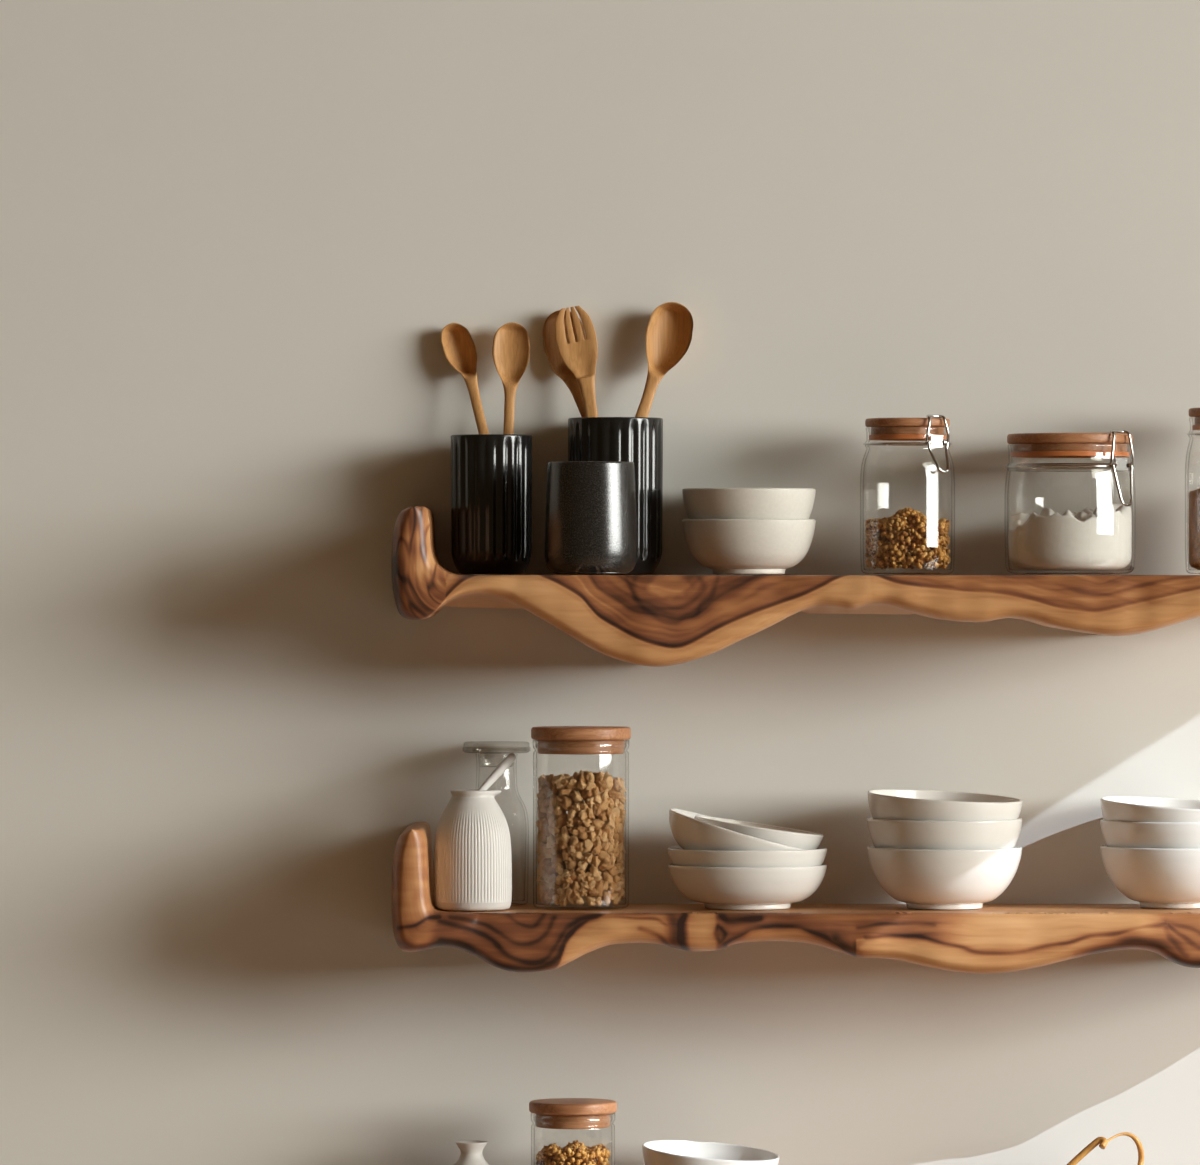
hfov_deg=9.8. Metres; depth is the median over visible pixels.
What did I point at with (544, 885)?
walnut
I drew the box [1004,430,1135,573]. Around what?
jar
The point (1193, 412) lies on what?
jar
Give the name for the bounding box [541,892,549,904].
walnut
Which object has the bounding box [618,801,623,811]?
walnut
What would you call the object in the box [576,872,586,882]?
walnut
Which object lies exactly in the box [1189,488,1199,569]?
powder
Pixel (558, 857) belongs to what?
walnut
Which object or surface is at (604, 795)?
walnut
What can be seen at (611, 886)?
walnut
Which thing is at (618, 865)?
walnut
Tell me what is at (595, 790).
walnut
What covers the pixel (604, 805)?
walnut
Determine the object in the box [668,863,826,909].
bowl
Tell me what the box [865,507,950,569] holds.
granola
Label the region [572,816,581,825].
walnut
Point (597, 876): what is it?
walnut
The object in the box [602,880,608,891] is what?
walnut
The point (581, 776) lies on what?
walnut
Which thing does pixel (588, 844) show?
walnut
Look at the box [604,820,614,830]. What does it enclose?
walnut
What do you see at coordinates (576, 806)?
walnut
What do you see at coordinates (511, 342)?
spoon bowl
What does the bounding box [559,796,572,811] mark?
walnut
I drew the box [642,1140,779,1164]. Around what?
bowl
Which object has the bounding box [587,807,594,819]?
walnut
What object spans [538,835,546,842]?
walnut
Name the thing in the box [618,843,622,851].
walnut
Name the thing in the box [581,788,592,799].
walnut
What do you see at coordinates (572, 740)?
canister
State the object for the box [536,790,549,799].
walnut
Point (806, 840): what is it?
bowl
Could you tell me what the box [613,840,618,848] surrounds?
walnut
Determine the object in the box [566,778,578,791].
walnut
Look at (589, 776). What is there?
walnut
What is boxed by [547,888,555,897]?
walnut
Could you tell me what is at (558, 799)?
walnut
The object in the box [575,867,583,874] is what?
walnut
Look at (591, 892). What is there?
walnut
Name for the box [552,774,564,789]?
walnut
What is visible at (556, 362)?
spoon bowl
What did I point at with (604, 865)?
walnut
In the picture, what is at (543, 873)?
walnut
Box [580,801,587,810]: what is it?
walnut
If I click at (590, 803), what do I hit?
walnut
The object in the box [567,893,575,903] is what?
walnut
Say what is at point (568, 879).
walnut
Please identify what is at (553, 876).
walnut
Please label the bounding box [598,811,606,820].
walnut
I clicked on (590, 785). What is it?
walnut
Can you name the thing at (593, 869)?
walnut
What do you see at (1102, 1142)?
stick
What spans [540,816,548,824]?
walnut
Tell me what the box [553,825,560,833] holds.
walnut
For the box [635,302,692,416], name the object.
wooden spoon
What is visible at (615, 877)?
walnut
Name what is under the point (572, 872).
walnut
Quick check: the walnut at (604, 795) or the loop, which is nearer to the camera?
the walnut at (604, 795)
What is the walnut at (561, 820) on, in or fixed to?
in the canister at (572, 740)
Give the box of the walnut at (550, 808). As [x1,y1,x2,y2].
[546,803,558,818]
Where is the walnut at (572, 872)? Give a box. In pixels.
[569,869,577,880]
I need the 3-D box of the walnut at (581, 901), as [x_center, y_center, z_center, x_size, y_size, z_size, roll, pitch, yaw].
[-0.021,0.315,6.963,0.010,0.011,0.010,0,0,7]
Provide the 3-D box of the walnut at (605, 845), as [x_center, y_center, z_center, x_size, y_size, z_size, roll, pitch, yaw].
[0.004,0.264,6.969,0.010,0.013,0.010,0,0,-35]
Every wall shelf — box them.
[391,506,1199,666]
[391,822,1199,973]
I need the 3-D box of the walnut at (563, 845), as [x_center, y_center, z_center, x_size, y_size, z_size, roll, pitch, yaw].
[-0.036,0.261,6.965,0.009,0.011,0.014,0,0,-5]
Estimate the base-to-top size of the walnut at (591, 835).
0.014 m
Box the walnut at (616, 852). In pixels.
[612,846,619,856]
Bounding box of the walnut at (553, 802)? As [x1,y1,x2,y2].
[550,794,556,806]
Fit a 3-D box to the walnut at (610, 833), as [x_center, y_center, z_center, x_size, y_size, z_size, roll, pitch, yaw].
[0.010,0.250,6.974,0.008,0.014,0.010,0,0,-42]
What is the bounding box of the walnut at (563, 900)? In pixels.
[559,895,568,905]
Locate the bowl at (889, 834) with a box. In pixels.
[867,817,1021,849]
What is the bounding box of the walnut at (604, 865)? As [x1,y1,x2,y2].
[598,861,612,870]
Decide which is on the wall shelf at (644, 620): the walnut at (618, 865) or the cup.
the cup
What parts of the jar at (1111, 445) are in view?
lid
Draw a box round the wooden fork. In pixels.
[555,306,597,416]
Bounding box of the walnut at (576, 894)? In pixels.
[573,890,579,899]
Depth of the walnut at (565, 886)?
6.96 m
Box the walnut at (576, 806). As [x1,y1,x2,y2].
[572,803,579,811]
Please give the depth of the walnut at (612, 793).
6.97 m
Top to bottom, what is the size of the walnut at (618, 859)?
0.013 m
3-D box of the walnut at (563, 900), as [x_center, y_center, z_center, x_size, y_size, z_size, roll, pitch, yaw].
[-0.035,0.315,6.967,0.012,0.015,0.012,0,0,40]
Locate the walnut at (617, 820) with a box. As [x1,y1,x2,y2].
[614,817,620,825]
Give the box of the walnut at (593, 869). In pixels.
[589,864,597,873]
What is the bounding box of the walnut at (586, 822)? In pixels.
[581,818,591,826]
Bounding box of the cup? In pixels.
[545,461,636,573]
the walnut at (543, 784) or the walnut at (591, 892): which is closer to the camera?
the walnut at (591, 892)
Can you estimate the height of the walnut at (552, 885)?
0.012 m
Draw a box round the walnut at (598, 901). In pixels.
[595,897,602,905]
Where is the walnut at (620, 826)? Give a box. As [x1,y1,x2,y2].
[617,823,622,832]
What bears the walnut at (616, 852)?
in the canister at (572, 740)
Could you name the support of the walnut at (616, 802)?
in the canister at (572, 740)
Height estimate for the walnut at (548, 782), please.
0.015 m
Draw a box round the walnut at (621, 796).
[617,791,623,799]
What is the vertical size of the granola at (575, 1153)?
0.066 m
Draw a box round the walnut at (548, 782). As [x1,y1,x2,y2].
[545,774,553,788]
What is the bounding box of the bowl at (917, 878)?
[867,846,1021,909]
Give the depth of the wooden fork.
7.08 m
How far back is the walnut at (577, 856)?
6.96 m
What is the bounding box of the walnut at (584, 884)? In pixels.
[579,881,587,888]
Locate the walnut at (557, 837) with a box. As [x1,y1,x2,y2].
[554,833,561,843]
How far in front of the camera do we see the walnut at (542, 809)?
6.98 m
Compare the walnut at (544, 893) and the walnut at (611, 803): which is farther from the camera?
the walnut at (544, 893)
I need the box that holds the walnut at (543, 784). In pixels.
[541,777,546,787]
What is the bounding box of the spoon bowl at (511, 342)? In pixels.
[492,322,529,385]
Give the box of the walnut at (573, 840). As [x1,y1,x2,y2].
[569,835,578,849]
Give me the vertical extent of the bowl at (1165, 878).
0.062 m
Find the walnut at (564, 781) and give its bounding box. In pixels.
[561,779,568,786]
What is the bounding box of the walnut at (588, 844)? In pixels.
[581,836,592,852]
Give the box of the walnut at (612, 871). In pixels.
[606,865,618,875]
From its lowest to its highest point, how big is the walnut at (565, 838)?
0.013 m
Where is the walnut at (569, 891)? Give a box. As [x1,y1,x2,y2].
[565,888,572,897]
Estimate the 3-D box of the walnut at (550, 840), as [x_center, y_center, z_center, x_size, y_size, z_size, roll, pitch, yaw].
[-0.047,0.259,6.977,0.014,0.020,0.012,0,0,31]
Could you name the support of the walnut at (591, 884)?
in the canister at (572, 740)
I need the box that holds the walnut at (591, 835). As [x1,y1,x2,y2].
[587,831,595,842]
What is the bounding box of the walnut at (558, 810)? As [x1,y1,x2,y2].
[552,806,564,814]
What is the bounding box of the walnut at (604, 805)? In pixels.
[598,799,609,811]
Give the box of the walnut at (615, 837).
[613,832,618,840]
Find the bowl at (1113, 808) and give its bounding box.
[1100,796,1199,821]
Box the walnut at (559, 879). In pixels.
[555,874,564,885]
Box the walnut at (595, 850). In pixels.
[590,845,601,854]
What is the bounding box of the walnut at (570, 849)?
[567,846,575,855]
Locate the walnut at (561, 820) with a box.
[555,812,567,828]
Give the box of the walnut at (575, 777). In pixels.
[573,773,578,781]
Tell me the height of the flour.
0.067 m
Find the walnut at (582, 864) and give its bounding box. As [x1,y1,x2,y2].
[577,860,587,870]
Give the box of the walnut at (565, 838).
[561,833,569,842]
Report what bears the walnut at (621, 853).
in the canister at (572, 740)
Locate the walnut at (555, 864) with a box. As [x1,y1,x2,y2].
[551,861,563,868]
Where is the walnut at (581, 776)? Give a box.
[578,773,586,783]
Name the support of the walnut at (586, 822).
in the canister at (572, 740)
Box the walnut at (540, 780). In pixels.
[538,777,543,785]
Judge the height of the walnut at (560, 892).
0.010 m
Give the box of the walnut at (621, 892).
[615,890,624,897]
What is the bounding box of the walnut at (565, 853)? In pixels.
[562,849,568,861]
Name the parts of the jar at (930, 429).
lid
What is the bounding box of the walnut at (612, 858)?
[608,852,615,865]
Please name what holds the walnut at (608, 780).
in the canister at (572, 740)
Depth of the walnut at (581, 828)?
6.96 m
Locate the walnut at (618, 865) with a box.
[614,862,622,869]
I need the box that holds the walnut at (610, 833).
[607,829,614,838]
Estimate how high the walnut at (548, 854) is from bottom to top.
0.016 m
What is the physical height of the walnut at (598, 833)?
0.014 m
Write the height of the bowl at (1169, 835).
0.062 m
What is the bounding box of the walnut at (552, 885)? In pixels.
[548,882,555,891]
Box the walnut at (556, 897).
[552,894,559,904]
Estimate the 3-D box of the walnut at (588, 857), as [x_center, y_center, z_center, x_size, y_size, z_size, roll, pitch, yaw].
[-0.012,0.274,6.963,0.010,0.012,0.014,0,0,-3]
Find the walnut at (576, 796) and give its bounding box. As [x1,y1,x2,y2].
[570,790,582,802]
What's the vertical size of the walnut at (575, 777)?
0.013 m
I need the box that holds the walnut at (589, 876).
[584,872,593,881]
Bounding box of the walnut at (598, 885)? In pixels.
[594,880,603,896]
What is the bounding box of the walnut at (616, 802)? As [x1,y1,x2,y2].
[614,799,618,807]
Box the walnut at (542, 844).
[537,842,545,854]
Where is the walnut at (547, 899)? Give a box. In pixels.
[544,894,552,902]
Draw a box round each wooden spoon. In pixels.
[441,323,488,433]
[492,322,529,433]
[543,310,585,416]
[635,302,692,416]
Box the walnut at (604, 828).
[601,825,609,832]
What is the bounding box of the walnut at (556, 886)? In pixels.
[553,884,560,894]
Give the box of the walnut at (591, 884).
[587,880,594,890]
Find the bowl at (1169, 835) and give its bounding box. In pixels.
[1100,819,1199,848]
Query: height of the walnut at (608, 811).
0.012 m
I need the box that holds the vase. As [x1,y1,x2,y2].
[434,789,511,910]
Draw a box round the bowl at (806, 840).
[694,816,823,849]
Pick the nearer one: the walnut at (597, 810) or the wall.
the walnut at (597, 810)
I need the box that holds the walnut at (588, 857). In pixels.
[584,852,592,863]
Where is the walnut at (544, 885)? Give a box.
[540,881,548,890]
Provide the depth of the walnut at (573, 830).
6.96 m
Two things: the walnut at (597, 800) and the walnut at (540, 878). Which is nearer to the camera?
the walnut at (597, 800)
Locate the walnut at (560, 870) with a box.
[556,866,564,874]
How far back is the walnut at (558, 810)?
6.96 m
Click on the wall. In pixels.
(240, 240)
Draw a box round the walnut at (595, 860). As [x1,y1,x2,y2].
[591,855,600,867]
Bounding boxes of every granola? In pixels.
[536,1140,610,1164]
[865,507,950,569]
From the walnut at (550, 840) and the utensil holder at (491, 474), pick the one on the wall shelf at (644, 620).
the utensil holder at (491, 474)
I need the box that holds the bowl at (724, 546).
[682,519,815,573]
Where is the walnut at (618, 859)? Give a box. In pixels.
[615,853,620,863]
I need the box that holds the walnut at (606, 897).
[601,891,610,905]
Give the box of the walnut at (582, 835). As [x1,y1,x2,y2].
[578,831,587,839]
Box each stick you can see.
[477,753,515,790]
[1067,1137,1107,1164]
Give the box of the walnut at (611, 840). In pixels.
[608,836,614,845]
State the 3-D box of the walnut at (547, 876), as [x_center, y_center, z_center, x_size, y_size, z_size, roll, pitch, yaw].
[-0.051,0.294,6.978,0.008,0.011,0.010,0,0,17]
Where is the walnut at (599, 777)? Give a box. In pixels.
[596,772,602,781]
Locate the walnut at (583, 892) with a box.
[579,887,587,896]
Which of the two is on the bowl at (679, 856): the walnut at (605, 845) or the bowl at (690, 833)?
the bowl at (690, 833)
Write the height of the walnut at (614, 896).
0.009 m
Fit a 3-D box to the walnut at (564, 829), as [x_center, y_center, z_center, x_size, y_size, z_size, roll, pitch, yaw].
[-0.034,0.247,6.965,0.009,0.015,0.010,0,0,28]
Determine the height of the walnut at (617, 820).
0.013 m
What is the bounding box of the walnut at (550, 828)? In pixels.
[548,825,555,834]
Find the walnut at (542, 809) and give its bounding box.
[540,805,546,812]
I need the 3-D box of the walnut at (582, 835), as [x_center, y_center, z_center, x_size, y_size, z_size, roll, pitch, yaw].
[-0.018,0.251,6.961,0.010,0.012,0.010,0,0,43]
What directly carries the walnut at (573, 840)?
in the canister at (572, 740)
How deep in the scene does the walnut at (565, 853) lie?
6.96 m
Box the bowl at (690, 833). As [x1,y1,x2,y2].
[669,808,803,850]
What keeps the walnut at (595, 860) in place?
in the canister at (572, 740)
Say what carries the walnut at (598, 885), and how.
in the canister at (572, 740)
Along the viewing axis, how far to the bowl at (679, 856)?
6.93 m
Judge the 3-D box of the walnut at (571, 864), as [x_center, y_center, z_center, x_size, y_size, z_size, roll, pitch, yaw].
[-0.029,0.281,6.963,0.013,0.016,0.011,0,0,34]
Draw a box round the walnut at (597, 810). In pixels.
[593,804,600,815]
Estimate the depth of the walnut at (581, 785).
6.96 m
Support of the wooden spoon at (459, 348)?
in the utensil holder at (491, 474)
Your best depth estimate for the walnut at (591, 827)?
6.96 m
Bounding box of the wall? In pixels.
[0,0,1199,1164]
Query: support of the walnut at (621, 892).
in the canister at (572, 740)
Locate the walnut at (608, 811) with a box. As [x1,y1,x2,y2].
[605,808,611,817]
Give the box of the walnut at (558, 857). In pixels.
[552,852,562,862]
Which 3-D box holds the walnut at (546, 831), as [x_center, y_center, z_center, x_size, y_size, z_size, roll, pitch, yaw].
[-0.050,0.248,6.979,0.011,0.015,0.010,0,0,37]
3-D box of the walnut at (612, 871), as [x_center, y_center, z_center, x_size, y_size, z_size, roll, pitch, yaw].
[0.012,0.286,6.977,0.011,0.016,0.013,0,0,-38]
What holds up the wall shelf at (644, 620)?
attached to the wall
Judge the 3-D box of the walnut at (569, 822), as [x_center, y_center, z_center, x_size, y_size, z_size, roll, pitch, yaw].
[-0.029,0.239,6.963,0.008,0.011,0.013,0,0,33]
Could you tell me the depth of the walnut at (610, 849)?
6.97 m
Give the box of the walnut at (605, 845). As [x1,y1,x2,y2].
[600,841,609,850]
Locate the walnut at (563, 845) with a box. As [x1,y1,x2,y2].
[559,840,568,849]
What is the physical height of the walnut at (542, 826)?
0.013 m
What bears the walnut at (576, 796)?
in the canister at (572, 740)
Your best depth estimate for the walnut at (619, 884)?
6.98 m
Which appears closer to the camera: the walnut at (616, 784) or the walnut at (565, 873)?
the walnut at (565, 873)
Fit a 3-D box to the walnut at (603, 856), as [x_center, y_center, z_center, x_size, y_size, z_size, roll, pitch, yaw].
[0.003,0.272,6.970,0.013,0.014,0.014,0,0,36]
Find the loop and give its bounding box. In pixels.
[1108,1132,1143,1164]
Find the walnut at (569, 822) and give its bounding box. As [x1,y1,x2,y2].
[566,818,575,827]
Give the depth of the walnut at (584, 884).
6.96 m
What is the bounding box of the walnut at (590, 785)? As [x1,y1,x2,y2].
[586,781,595,790]
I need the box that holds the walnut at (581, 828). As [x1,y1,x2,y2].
[576,825,586,832]
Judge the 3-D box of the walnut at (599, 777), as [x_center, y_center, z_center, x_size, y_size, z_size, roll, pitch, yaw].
[0.000,0.195,6.965,0.007,0.012,0.009,0,0,6]
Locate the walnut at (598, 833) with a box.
[595,829,601,838]
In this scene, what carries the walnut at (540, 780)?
in the canister at (572, 740)
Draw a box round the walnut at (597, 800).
[591,795,600,803]
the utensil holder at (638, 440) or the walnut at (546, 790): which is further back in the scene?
the utensil holder at (638, 440)
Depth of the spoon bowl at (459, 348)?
7.10 m
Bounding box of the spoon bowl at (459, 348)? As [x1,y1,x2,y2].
[441,323,476,378]
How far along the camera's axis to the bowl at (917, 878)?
6.94 m
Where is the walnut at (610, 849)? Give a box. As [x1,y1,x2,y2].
[607,843,614,852]
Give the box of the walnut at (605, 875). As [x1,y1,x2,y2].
[601,871,612,884]
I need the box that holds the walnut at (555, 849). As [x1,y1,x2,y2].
[550,844,560,854]
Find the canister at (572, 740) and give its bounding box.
[531,726,630,909]
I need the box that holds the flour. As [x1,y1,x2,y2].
[1008,503,1131,569]
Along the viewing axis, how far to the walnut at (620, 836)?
6.98 m
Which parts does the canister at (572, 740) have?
lid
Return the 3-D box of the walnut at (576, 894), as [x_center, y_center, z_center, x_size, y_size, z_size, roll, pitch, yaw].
[-0.024,0.310,6.961,0.008,0.012,0.009,0,0,-33]
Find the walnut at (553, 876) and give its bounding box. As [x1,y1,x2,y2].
[548,873,556,884]
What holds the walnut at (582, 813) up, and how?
in the canister at (572, 740)
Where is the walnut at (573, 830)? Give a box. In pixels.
[568,827,577,835]
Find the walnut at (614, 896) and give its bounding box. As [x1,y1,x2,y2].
[610,892,618,900]
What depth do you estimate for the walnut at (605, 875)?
6.97 m
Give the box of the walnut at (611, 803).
[607,797,614,809]
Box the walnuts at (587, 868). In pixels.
[549,784,605,897]
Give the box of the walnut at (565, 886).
[562,882,569,890]
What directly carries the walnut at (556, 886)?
in the canister at (572, 740)
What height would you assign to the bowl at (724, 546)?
0.055 m
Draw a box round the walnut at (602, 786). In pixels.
[596,780,606,792]
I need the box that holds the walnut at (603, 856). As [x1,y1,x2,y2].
[595,850,609,861]
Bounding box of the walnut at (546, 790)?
[543,786,551,794]
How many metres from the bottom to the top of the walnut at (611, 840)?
0.012 m
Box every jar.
[860,415,954,573]
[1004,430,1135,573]
[1185,407,1199,573]
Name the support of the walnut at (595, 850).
in the canister at (572, 740)
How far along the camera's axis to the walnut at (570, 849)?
6.96 m
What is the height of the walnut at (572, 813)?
0.016 m
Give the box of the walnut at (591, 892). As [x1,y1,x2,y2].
[588,887,597,895]
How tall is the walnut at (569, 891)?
0.012 m
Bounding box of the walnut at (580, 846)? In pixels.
[576,842,583,852]
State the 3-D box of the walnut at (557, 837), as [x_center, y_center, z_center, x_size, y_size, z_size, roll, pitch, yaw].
[-0.041,0.254,6.968,0.009,0.015,0.009,0,0,9]
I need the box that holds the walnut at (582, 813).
[578,808,587,819]
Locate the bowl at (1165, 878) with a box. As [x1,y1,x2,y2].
[1100,845,1199,908]
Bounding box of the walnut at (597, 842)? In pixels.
[593,837,600,845]
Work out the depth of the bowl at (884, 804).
6.95 m
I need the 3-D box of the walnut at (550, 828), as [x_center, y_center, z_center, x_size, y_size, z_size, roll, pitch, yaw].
[-0.048,0.246,6.973,0.009,0.012,0.010,0,0,-22]
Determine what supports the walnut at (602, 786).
in the canister at (572, 740)
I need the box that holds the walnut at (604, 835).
[600,831,607,844]
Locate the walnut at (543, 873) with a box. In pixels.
[540,870,545,878]
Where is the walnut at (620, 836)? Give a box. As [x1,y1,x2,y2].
[618,831,623,843]
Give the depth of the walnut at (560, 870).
6.96 m
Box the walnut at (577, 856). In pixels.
[571,851,583,860]
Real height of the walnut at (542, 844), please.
0.015 m
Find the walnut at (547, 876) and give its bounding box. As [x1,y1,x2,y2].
[544,873,549,882]
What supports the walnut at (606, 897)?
in the canister at (572, 740)
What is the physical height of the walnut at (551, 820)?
0.014 m
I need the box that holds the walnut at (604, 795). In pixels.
[599,789,608,800]
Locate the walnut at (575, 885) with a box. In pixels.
[571,880,579,892]
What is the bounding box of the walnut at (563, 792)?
[559,788,571,796]
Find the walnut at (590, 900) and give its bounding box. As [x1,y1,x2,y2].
[585,895,595,905]
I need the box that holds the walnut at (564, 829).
[561,824,569,835]
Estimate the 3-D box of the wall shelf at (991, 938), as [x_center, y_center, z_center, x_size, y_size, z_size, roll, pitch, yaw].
[0.300,0.315,7.001,1.012,0.143,0.216,0,0,0]
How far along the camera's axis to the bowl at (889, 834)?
6.93 m
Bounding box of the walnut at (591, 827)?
[586,825,594,832]
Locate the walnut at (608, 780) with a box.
[603,771,612,790]
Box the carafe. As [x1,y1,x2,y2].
[462,741,529,904]
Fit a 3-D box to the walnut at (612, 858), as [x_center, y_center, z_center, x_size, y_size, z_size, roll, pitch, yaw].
[0.010,0.276,6.975,0.011,0.017,0.011,0,0,7]
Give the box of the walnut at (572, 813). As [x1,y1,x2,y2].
[567,807,576,818]
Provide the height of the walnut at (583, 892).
0.010 m
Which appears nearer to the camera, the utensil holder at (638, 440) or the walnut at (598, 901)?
the walnut at (598, 901)
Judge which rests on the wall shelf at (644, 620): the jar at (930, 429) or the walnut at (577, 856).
the jar at (930, 429)
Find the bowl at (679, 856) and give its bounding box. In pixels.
[668,846,826,866]
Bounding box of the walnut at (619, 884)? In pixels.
[614,881,623,891]
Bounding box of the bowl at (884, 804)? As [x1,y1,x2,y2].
[867,789,1021,820]
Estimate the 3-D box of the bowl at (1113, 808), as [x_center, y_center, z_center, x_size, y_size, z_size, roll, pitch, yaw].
[0.580,0.251,7.022,0.155,0.070,0.156,0,0,28]
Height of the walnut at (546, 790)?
0.009 m
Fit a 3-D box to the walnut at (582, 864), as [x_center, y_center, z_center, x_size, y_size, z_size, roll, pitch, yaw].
[-0.017,0.281,6.962,0.011,0.013,0.010,0,0,-40]
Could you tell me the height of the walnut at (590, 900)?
0.012 m
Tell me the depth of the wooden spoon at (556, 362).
7.10 m
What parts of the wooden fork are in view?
handle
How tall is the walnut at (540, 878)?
0.009 m
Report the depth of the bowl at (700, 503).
6.97 m
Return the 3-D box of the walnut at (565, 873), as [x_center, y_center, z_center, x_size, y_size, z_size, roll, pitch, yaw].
[-0.033,0.291,6.963,0.009,0.010,0.013,0,0,-5]
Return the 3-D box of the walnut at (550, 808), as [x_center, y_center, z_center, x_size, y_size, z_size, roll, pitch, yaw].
[-0.046,0.229,6.976,0.015,0.022,0.012,0,0,12]
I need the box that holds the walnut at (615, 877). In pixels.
[612,874,618,883]
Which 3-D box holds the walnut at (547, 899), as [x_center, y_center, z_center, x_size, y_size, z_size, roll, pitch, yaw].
[-0.050,0.314,6.981,0.013,0.011,0.009,0,0,-41]
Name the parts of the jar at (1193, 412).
lid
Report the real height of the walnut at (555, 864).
0.010 m
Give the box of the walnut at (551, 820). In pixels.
[548,816,555,826]
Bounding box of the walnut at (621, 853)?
[620,851,623,865]
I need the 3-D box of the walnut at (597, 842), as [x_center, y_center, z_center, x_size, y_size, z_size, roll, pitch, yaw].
[-0.004,0.258,6.964,0.012,0.011,0.008,0,0,38]
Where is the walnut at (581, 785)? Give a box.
[577,781,586,789]
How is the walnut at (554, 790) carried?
in the canister at (572, 740)
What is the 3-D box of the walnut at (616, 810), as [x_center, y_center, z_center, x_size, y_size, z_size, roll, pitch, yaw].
[0.013,0.229,6.982,0.013,0.022,0.016,0,0,-36]
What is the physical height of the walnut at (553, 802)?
0.015 m
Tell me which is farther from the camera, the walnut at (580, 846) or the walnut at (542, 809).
the walnut at (542, 809)
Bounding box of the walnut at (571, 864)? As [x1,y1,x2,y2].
[565,857,577,870]
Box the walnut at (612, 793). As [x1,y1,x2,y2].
[608,788,619,800]
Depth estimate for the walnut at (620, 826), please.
6.99 m
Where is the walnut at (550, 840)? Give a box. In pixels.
[546,834,555,847]
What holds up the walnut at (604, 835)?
in the canister at (572, 740)
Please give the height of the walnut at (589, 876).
0.010 m
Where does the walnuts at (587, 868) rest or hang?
in the canister at (572, 740)
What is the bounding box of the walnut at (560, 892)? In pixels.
[557,887,565,895]
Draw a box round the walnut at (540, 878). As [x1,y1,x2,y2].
[536,876,543,881]
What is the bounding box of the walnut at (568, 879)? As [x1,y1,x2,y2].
[564,877,572,885]
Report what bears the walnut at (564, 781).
in the canister at (572, 740)
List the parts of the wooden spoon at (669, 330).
handle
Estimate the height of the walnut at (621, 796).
0.010 m
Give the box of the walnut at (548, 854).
[544,848,555,861]
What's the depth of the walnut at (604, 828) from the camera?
6.96 m
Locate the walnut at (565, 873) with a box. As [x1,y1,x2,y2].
[562,870,570,877]
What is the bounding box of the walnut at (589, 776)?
[584,771,594,783]
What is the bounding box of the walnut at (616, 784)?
[611,778,619,790]
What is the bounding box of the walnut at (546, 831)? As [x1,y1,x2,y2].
[543,824,555,836]
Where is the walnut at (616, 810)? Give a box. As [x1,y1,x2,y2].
[612,805,619,817]
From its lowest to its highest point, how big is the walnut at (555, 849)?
0.011 m
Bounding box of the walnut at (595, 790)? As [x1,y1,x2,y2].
[592,786,598,795]
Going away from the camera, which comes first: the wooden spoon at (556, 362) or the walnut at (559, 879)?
the walnut at (559, 879)
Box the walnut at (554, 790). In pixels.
[550,784,557,794]
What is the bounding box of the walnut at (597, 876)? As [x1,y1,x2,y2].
[590,871,602,881]
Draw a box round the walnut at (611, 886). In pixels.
[607,882,615,893]
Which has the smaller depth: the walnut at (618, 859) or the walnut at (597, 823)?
the walnut at (597, 823)
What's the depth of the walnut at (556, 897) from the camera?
6.97 m
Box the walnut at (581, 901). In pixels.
[574,897,583,904]
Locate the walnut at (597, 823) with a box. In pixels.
[590,819,603,829]
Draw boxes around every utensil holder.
[451,434,531,573]
[568,417,662,573]
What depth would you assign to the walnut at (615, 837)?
6.98 m
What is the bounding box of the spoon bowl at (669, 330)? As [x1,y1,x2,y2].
[645,302,692,376]
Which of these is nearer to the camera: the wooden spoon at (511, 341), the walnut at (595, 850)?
the walnut at (595, 850)
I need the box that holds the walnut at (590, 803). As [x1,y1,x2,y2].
[587,797,594,808]
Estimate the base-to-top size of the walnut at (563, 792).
0.009 m
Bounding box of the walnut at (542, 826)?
[540,825,545,835]
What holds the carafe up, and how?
on the wall shelf at (991, 938)
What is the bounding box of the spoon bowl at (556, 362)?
[543,310,585,382]
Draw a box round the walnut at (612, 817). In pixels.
[607,812,614,821]
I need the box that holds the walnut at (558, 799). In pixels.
[556,795,562,805]
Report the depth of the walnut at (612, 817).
6.97 m
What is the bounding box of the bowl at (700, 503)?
[682,488,815,518]
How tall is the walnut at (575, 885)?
0.016 m

